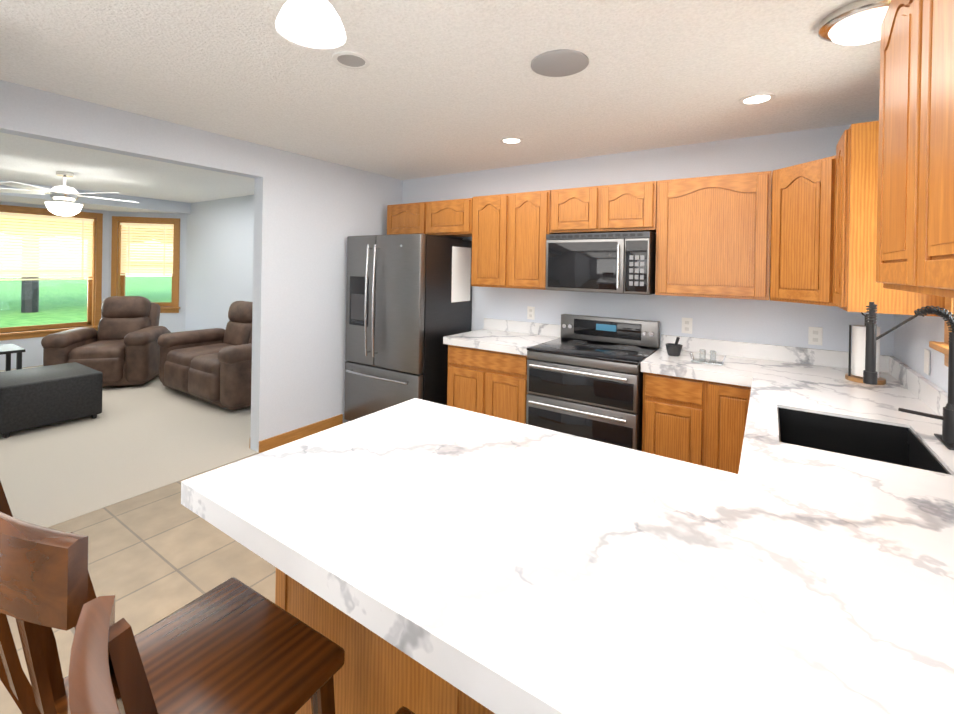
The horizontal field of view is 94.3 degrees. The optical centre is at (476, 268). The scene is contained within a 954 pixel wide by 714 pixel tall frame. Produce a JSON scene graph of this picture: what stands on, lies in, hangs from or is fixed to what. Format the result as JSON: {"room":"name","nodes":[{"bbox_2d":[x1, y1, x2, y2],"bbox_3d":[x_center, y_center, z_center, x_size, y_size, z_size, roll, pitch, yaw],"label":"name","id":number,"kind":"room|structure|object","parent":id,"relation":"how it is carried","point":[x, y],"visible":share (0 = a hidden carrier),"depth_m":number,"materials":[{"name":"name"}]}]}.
{"room":"kitchen","nodes":[
{"label":"kitchen","id":0,"kind":"room"},
{"bbox_2d":[0,201,108,369],"bbox_3d":[-6.943,0.150,5.191,0.120,2.440,4.200,1,0,33],"label":"wall","id":1,"kind":"structure","parent":0,"point":[32,355],"depth_m":6.23,"materials":[{"name":"paint"}]},
{"bbox_2d":[0,205,102,340],"bbox_3d":[-6.182,0.065,6.290,0.185,1.820,1.360,1,0,33],"label":"living room window","id":2,"kind":"structure","parent":1,"relation":"in","point":[22,258],"depth_m":6.36,"materials":[{"name":"brown wood"}]},
{"bbox_2d":[0,180,190,213],"bbox_3d":[-5.450,-0.963,6.582,1.000,0.170,3.350,1,0,33],"label":"soffit","id":3,"kind":"structure","parent":0,"point":[147,205],"depth_m":6.27,"materials":[{"name":"paint"}]},
{"bbox_2d":[0,365,258,527],"bbox_3d":[-5.012,1.431,4.115,6.130,0.053,7.150,1,0,33],"label":"floor","id":4,"kind":"structure","parent":0,"point":[129,441],"depth_m":3.49,"materials":[{"name":"beige carpet"}]},
{"bbox_2d":[0,344,25,370],"bbox_3d":[-5.265,1.136,4.704,0.550,0.530,0.550,1,0,33],"label":"side table","id":5,"kind":"object","parent":4,"relation":"on","point":[8,350],"visible":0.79,"depth_m":4.77,"materials":[{"name":"black"}]},
{"bbox_2d":[0,362,102,437],"bbox_3d":[-4.074,1.204,4.150,0.750,0.440,0.680,1,0,33],"label":"ottoman","id":6,"kind":"object","parent":4,"relation":"on","point":[34,397],"visible":1,"depth_m":3.96,"materials":[{"name":"black"}]},
{"bbox_2d":[41,296,170,386],"bbox_3d":[-4.534,0.876,5.556,1.040,1.012,1.072,1,0,-17],"label":"recliner","id":7,"kind":"object","parent":4,"relation":"on","point":[120,347],"visible":0.88,"depth_m":5.24,"materials":[{"name":"brown leather"}]},
{"bbox_2d":[157,301,252,410],"bbox_3d":[-2.816,0.917,5.184,1.640,0.992,1.087,1,0,33],"label":"recliner","id":8,"kind":"object","parent":4,"relation":"on","point":[213,366],"visible":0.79,"depth_m":4.78,"materials":[{"name":"brown leather"}]},
{"bbox_2d":[108,211,186,332],"bbox_3d":[-5.190,0.175,7.069,1.161,2.440,0.120,1,0,-12],"label":"wall","id":9,"kind":"structure","parent":0,"point":[172,322],"depth_m":7.09,"materials":[{"name":"paint"}]},
{"bbox_2d":[111,216,179,312],"bbox_3d":[-5.240,-0.046,7.029,0.990,1.510,0.185,1,0,-12],"label":"living room window","id":10,"kind":"structure","parent":9,"relation":"in","point":[122,264],"depth_m":7.02,"materials":[{"name":"brown wood"}]},
{"bbox_2d":[0,421,348,713],"bbox_3d":[-0.908,1.516,1.059,4.090,0.050,6.575,1,0,33],"label":"floor","id":11,"kind":"structure","parent":0,"point":[156,555],"depth_m":2.23,"materials":[{"name":"beige tile"}]},
{"bbox_2d":[0,481,344,713],"bbox_3d":[-0.624,0.923,0.893,0.490,1.148,0.572,1,0,33],"label":"chair","id":12,"kind":"object","parent":11,"relation":"on","point":[233,645],"visible":0.96,"depth_m":0.90,"materials":[{"name":"brown wood"}]},
{"bbox_2d":[68,595,414,713],"bbox_3d":[-0.113,0.934,0.538,0.481,1.148,0.562,1,0,33],"label":"chair","id":13,"kind":"object","parent":11,"relation":"on","point":[106,663],"visible":1,"depth_m":0.45,"materials":[{"name":"brown wood"}]},
{"bbox_2d":[275,570,484,713],"bbox_3d":[0.347,1.083,1.123,1.878,0.859,0.671,1,0,33],"label":"base cabinet","id":14,"kind":"object","parent":11,"relation":"on","point":[373,678],"depth_m":1.15,"materials":[{"name":"brown wood"}]},
{"bbox_2d":[181,398,953,713],"bbox_3d":[0.272,0.622,1.045,1.932,0.061,0.940,1,0,33],"label":"countertop","id":15,"kind":"structure","parent":14,"relation":"on","point":[524,568],"depth_m":0.88,"materials":[{"name":"white stone"}]},
{"bbox_2d":[737,378,953,521],"bbox_3d":[1.443,0.640,1.694,0.692,0.061,1.433,1,0,33],"label":"countertop","id":16,"kind":"structure","parent":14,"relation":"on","point":[911,489],"depth_m":1.42,"materials":[{"name":"white stone"}]},
{"bbox_2d":[777,406,948,473],"bbox_3d":[1.371,0.756,1.637,0.454,0.270,0.544,1,0,33],"label":"sink","id":17,"kind":"object","parent":16,"relation":"in","point":[885,441],"depth_m":1.82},
{"bbox_2d":[865,305,953,449],"bbox_3d":[1.577,0.372,1.600,0.270,0.481,0.160,1,0,33],"label":"faucet","id":18,"kind":"object","parent":16,"relation":"on","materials":[{"name":"black metal"}]},
{"bbox_2d":[344,234,471,420],"bbox_3d":[-0.666,0.595,4.197,0.913,1.780,0.844,1,0,33],"label":"fridge","id":19,"kind":"object","parent":11,"relation":"on","point":[408,302],"visible":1,"depth_m":3.89,"materials":[{"name":"metal"}]},
{"bbox_2d":[445,346,531,425],"bbox_3d":[0.229,1.072,3.752,0.765,0.859,0.628,1,0,33],"label":"base cabinet","id":20,"kind":"object","parent":11,"relation":"on","point":[487,381],"depth_m":3.47,"materials":[{"name":"brown wood"}]},
{"bbox_2d":[443,330,556,357],"bbox_3d":[0.226,0.612,3.745,0.792,0.061,0.649,1,0,33],"label":"countertop","id":21,"kind":"structure","parent":20,"relation":"on","point":[503,341],"depth_m":3.60,"materials":[{"name":"white stone"}]},
{"bbox_2d":[526,314,659,450],"bbox_3d":[0.852,0.955,3.260,0.784,1.120,0.745,1,0,33],"label":"range","id":22,"kind":"object","parent":11,"relation":"on","point":[584,376],"visible":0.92,"depth_m":3.04,"materials":[{"name":"metal"}]},
{"bbox_2d":[642,374,720,469],"bbox_3d":[1.405,1.096,2.975,0.433,0.859,0.628,1,0,33],"label":"base cabinet","id":23,"kind":"object","parent":11,"relation":"on","point":[681,417],"depth_m":2.70,"materials":[{"name":"brown wood"}]},
{"bbox_2d":[641,346,916,397],"bbox_3d":[1.763,0.643,2.730,1.300,0.061,0.649,1,0,33],"label":"countertop","id":24,"kind":"structure","parent":23,"relation":"on","point":[735,371],"depth_m":2.65,"materials":[{"name":"white stone"}]},
{"bbox_2d":[665,337,682,355],"bbox_3d":[1.362,0.537,3.058,0.110,0.132,0.110,1,0,33],"label":"mortar","id":25,"kind":"object","parent":24,"relation":"on","point":[674,349],"visible":1,"depth_m":3.02,"materials":[{"name":"grey stone"}]},
{"bbox_2d":[689,349,725,365],"bbox_3d":[1.484,0.568,2.845,0.208,0.076,0.120,1,0,33],"label":"glass tray","id":26,"kind":"object","parent":24,"relation":"on","point":[712,360],"visible":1,"depth_m":2.83,"materials":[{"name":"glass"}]},
{"bbox_2d":[845,312,885,384],"bbox_3d":[2.135,0.413,2.429,0.170,0.413,0.170,1,0,33],"label":"paper towel holder","id":27,"kind":"object","parent":24,"relation":"on","point":[854,373],"visible":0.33,"depth_m":2.41,"materials":[{"name":"brown wood"}]},
{"bbox_2d":[721,382,748,469],"bbox_3d":[1.617,1.100,2.835,0.368,0.859,0.628,1,0,33],"label":"base cabinet","id":28,"kind":"object","parent":11,"relation":"on","point":[734,399],"depth_m":2.56,"materials":[{"name":"brown wood"}]},
{"bbox_2d":[0,80,402,451],"bbox_3d":[-1.774,0.247,3.529,0.120,2.440,3.225,1,0,33],"label":"wall","id":29,"kind":"structure","parent":0,"point":[311,214],"depth_m":3.66,"materials":[{"name":"paint"}]},
{"bbox_2d":[259,414,342,452],"bbox_3d":[-1.503,1.426,3.853,0.012,0.090,0.820,1,0,33],"label":"baseboard","id":30,"kind":"structure","parent":29,"relation":"attached to","point":[289,436],"depth_m":3.81,"materials":[{"name":"brown wood"}]},
{"bbox_2d":[185,195,253,330],"bbox_3d":[-2.845,0.220,5.971,4.360,2.440,0.120,1,0,33],"label":"wall","id":31,"kind":"structure","parent":0,"point":[219,257],"depth_m":6.56,"materials":[{"name":"paint"}]},
{"bbox_2d":[0,0,880,202],"bbox_3d":[-3.200,-1.037,3.074,10.220,0.080,7.375,1,0,33],"label":"ceiling","id":32,"kind":"structure","parent":0,"point":[439,87],"depth_m":2.21,"materials":[{"name":"white paint"}]},
{"bbox_2d":[0,171,138,215],"bbox_3d":[-4.388,-0.788,4.758,1.292,0.470,1.244,1,0,33],"label":"room ceiling fan","id":33,"kind":"object","parent":32,"relation":"hanging from","point":[64,196],"visible":1,"depth_m":4.63,"materials":[{"name":"white metal"}]},
{"bbox_2d":[275,0,345,48],"bbox_3d":[-0.396,-0.754,1.067,0.160,0.373,0.160,1,0,33],"label":"pendant light","id":34,"kind":"object","parent":32,"relation":"hanging from","point":[316,24],"visible":1,"depth_m":1.08,"materials":[{"name":"white glass"}]},
{"bbox_2d":[332,51,369,68],"bbox_3d":[-0.571,-0.943,2.011,0.166,0.008,0.166,1,0,33],"label":"recessed light","id":35,"kind":"object","parent":32,"relation":"in","point":[350,60],"visible":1,"depth_m":2.00,"materials":[{"name":"white plastic"}]},
{"bbox_2d":[500,137,522,143],"bbox_3d":[0.253,-0.932,3.240,0.166,0.008,0.166,1,0,33],"label":"recessed light","id":36,"kind":"object","parent":32,"relation":"in","point":[511,140],"visible":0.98,"depth_m":3.23,"materials":[{"name":"white plastic"}]},
{"bbox_2d":[531,49,588,76],"bbox_3d":[0.374,-0.924,2.009,0.260,0.012,0.260,1,0,33],"label":"ceiling speaker","id":37,"kind":"object","parent":32,"relation":"attached to","point":[560,63],"visible":1,"depth_m":1.98,"materials":[{"name":"grey plastic"}]},
{"bbox_2d":[739,93,774,104],"bbox_3d":[1.504,-0.907,2.377,0.166,0.008,0.166,1,0,33],"label":"recessed light","id":38,"kind":"object","parent":32,"relation":"in","point":[756,99],"visible":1,"depth_m":2.37,"materials":[{"name":"white plastic"}]},
{"bbox_2d":[818,0,890,45],"bbox_3d":[1.404,-0.867,1.592,0.280,0.087,0.280,1,0,33],"label":"flush ceiling light","id":39,"kind":"object","parent":32,"relation":"attached to","point":[857,22],"visible":0.67,"depth_m":1.55,"materials":[{"name":"white glass"}]},
{"bbox_2d":[402,124,894,355],"bbox_3d":[0.854,0.293,3.797,4.210,2.440,0.120,1,0,33],"label":"wall","id":40,"kind":"structure","parent":0,"point":[770,322],"depth_m":3.32,"materials":[{"name":"paint"}]},
{"bbox_2d":[387,202,430,234],"bbox_3d":[-0.586,-0.475,4.474,0.596,0.320,0.343,1,0,33],"label":"upper cabinet","id":41,"kind":"object","parent":40,"relation":"attached to","point":[410,218],"depth_m":4.32,"materials":[{"name":"brown wood"}]},
{"bbox_2d":[431,198,470,236],"bbox_3d":[-0.211,-0.467,4.227,0.595,0.320,0.343,1,0,33],"label":"upper cabinet","id":42,"kind":"object","parent":40,"relation":"attached to","point":[449,218],"depth_m":4.04,"materials":[{"name":"brown wood"}]},
{"bbox_2d":[467,193,514,287],"bbox_3d":[0.223,-0.231,3.938,0.446,0.795,0.343,1,0,33],"label":"upper cabinet","id":43,"kind":"object","parent":40,"relation":"attached to","point":[492,216],"depth_m":3.79,"materials":[{"name":"brown wood"}]},
{"bbox_2d":[527,306,534,319],"bbox_3d":[0.483,0.403,3.965,0.072,0.115,0.006,1,0,33],"label":"electrical outlet plate","id":44,"kind":"object","parent":40,"relation":"attached to","point":[530,310],"depth_m":3.96,"materials":[{"name":"white plastic"}]},
{"bbox_2d":[515,190,550,289],"bbox_3d":[0.473,-0.226,3.773,0.445,0.795,0.343,1,0,33],"label":"upper cabinet","id":45,"kind":"object","parent":40,"relation":"attached to","point":[532,209],"depth_m":3.59,"materials":[{"name":"brown wood"}]},
{"bbox_2d":[551,185,610,233],"bbox_3d":[0.864,-0.446,3.516,0.470,0.340,0.343,1,0,33],"label":"upper cabinet","id":46,"kind":"object","parent":40,"relation":"attached to","point":[582,209],"depth_m":3.36,"materials":[{"name":"brown wood"}]},
{"bbox_2d":[545,231,655,294],"bbox_3d":[0.954,-0.037,3.372,0.765,0.433,0.476,1,0,33],"label":"microwave","id":47,"kind":"object","parent":46,"relation":"attached to","point":[619,262],"visible":1,"depth_m":3.18,"materials":[{"name":"metal"}]},
{"bbox_2d":[611,181,650,231],"bbox_3d":[1.134,-0.441,3.338,0.471,0.340,0.343,1,0,33],"label":"upper cabinet","id":48,"kind":"object","parent":40,"relation":"attached to","point":[630,202],"depth_m":3.16,"materials":[{"name":"brown wood"}]},
{"bbox_2d":[485,318,888,373],"bbox_3d":[1.275,0.551,3.429,2.888,0.100,0.022,1,0,33],"label":"backsplash","id":49,"kind":"structure","parent":40,"relation":"attached to","point":[742,349],"depth_m":3.05,"materials":[{"name":"white stone"}]},
{"bbox_2d":[682,318,692,333],"bbox_3d":[1.549,0.425,3.261,0.072,0.115,0.006,1,0,33],"label":"electrical outlet plate","id":50,"kind":"object","parent":40,"relation":"attached to","point":[686,322],"depth_m":3.26,"materials":[{"name":"white plastic"}]},
{"bbox_2d":[651,171,770,299],"bbox_3d":[1.615,-0.203,2.989,0.716,0.795,0.392,1,0,33],"label":"upper cabinet","id":51,"kind":"object","parent":40,"relation":"attached to","point":[711,231],"depth_m":2.87,"materials":[{"name":"brown wood"}]},
{"bbox_2d":[767,159,818,304],"bbox_3d":[1.835,-0.198,2.478,0.309,0.795,0.385,1,0,33],"label":"upper cabinet","id":52,"kind":"object","parent":40,"relation":"attached to","point":[793,219],"depth_m":2.54,"materials":[{"name":"brown wood"}]},
{"bbox_2d":[808,327,822,344],"bbox_3d":[2.177,0.437,2.846,0.072,0.115,0.006,1,0,33],"label":"electrical outlet plate","id":53,"kind":"object","parent":40,"relation":"attached to","point":[815,335],"depth_m":2.84,"materials":[{"name":"white plastic"}]},
{"bbox_2d":[894,314,947,392],"bbox_3d":[0.787,0.304,-0.050,0.120,2.440,6.375,1,0,33],"label":"wall","id":54,"kind":"structure","parent":0,"point":[914,337],"depth_m":2.17,"materials":[{"name":"paint"}]},
{"bbox_2d":[819,122,944,316],"bbox_3d":[1.910,-0.225,2.115,0.397,0.855,0.399,1,0,33],"label":"upper cabinet","id":55,"kind":"object","parent":54,"relation":"attached to","point":[861,219],"depth_m":2.03,"materials":[{"name":"brown wood"}]},
{"bbox_2d":[867,0,902,295],"bbox_3d":[1.268,-0.361,1.089,0.342,0.850,0.543,1,0,33],"label":"upper cabinet","id":56,"kind":"object","parent":54,"relation":"attached to","point":[883,210],"depth_m":1.30,"materials":[{"name":"brown wood"}]},
{"bbox_2d":[889,356,944,409],"bbox_3d":[1.486,0.562,1.149,0.022,0.100,3.550,1,0,33],"label":"backsplash","id":57,"kind":"structure","parent":54,"relation":"attached to","point":[933,397],"depth_m":2.12,"materials":[{"name":"white stone"}]},
{"bbox_2d":[895,0,953,307],"bbox_3d":[1.029,-0.364,0.726,0.342,0.850,0.619,1,0,33],"label":"upper cabinet","id":58,"kind":"object","parent":54,"relation":"attached to","point":[926,101],"depth_m":0.96,"materials":[{"name":"brown wood"}]},
{"bbox_2d":[924,348,929,374],"bbox_3d":[2.106,0.438,2.071,0.005,0.115,0.070,1,0,33],"label":"electrical outlet plate","id":59,"kind":"object","parent":54,"relation":"attached to","point":[926,352],"depth_m":2.06,"materials":[{"name":"white plastic"}]},
{"bbox_2d":[929,297,953,366],"bbox_3d":[1.792,-0.098,1.509,0.185,1.000,0.750,1,0,33],"label":"kitchen window","id":60,"kind":"structure","parent":54,"relation":"in","point":[942,347],"depth_m":1.80,"materials":[{"name":"brown wood"}]},
{"label":"outside","id":61,"kind":"structure","parent":0,"visible":0},
{"bbox_2d":[0,277,171,327],"bbox_3d":[-0.710,2.088,6.211,129.220,0.020,110.000,1,0,33],"label":"lawn","id":62,"kind":"structure","parent":61,"point":[82,287],"depth_m":24.83,"materials":[{"name":"green plant"}]},
{"bbox_2d":[0,218,172,312],"bbox_3d":[-19.343,-2.060,17.257,10.146,7.540,25.564,1,0,33],"label":"trees","id":63,"kind":"object","parent":62,"relation":"on","point":[29,306],"depth_m":17.23,"materials":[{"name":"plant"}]}
]}

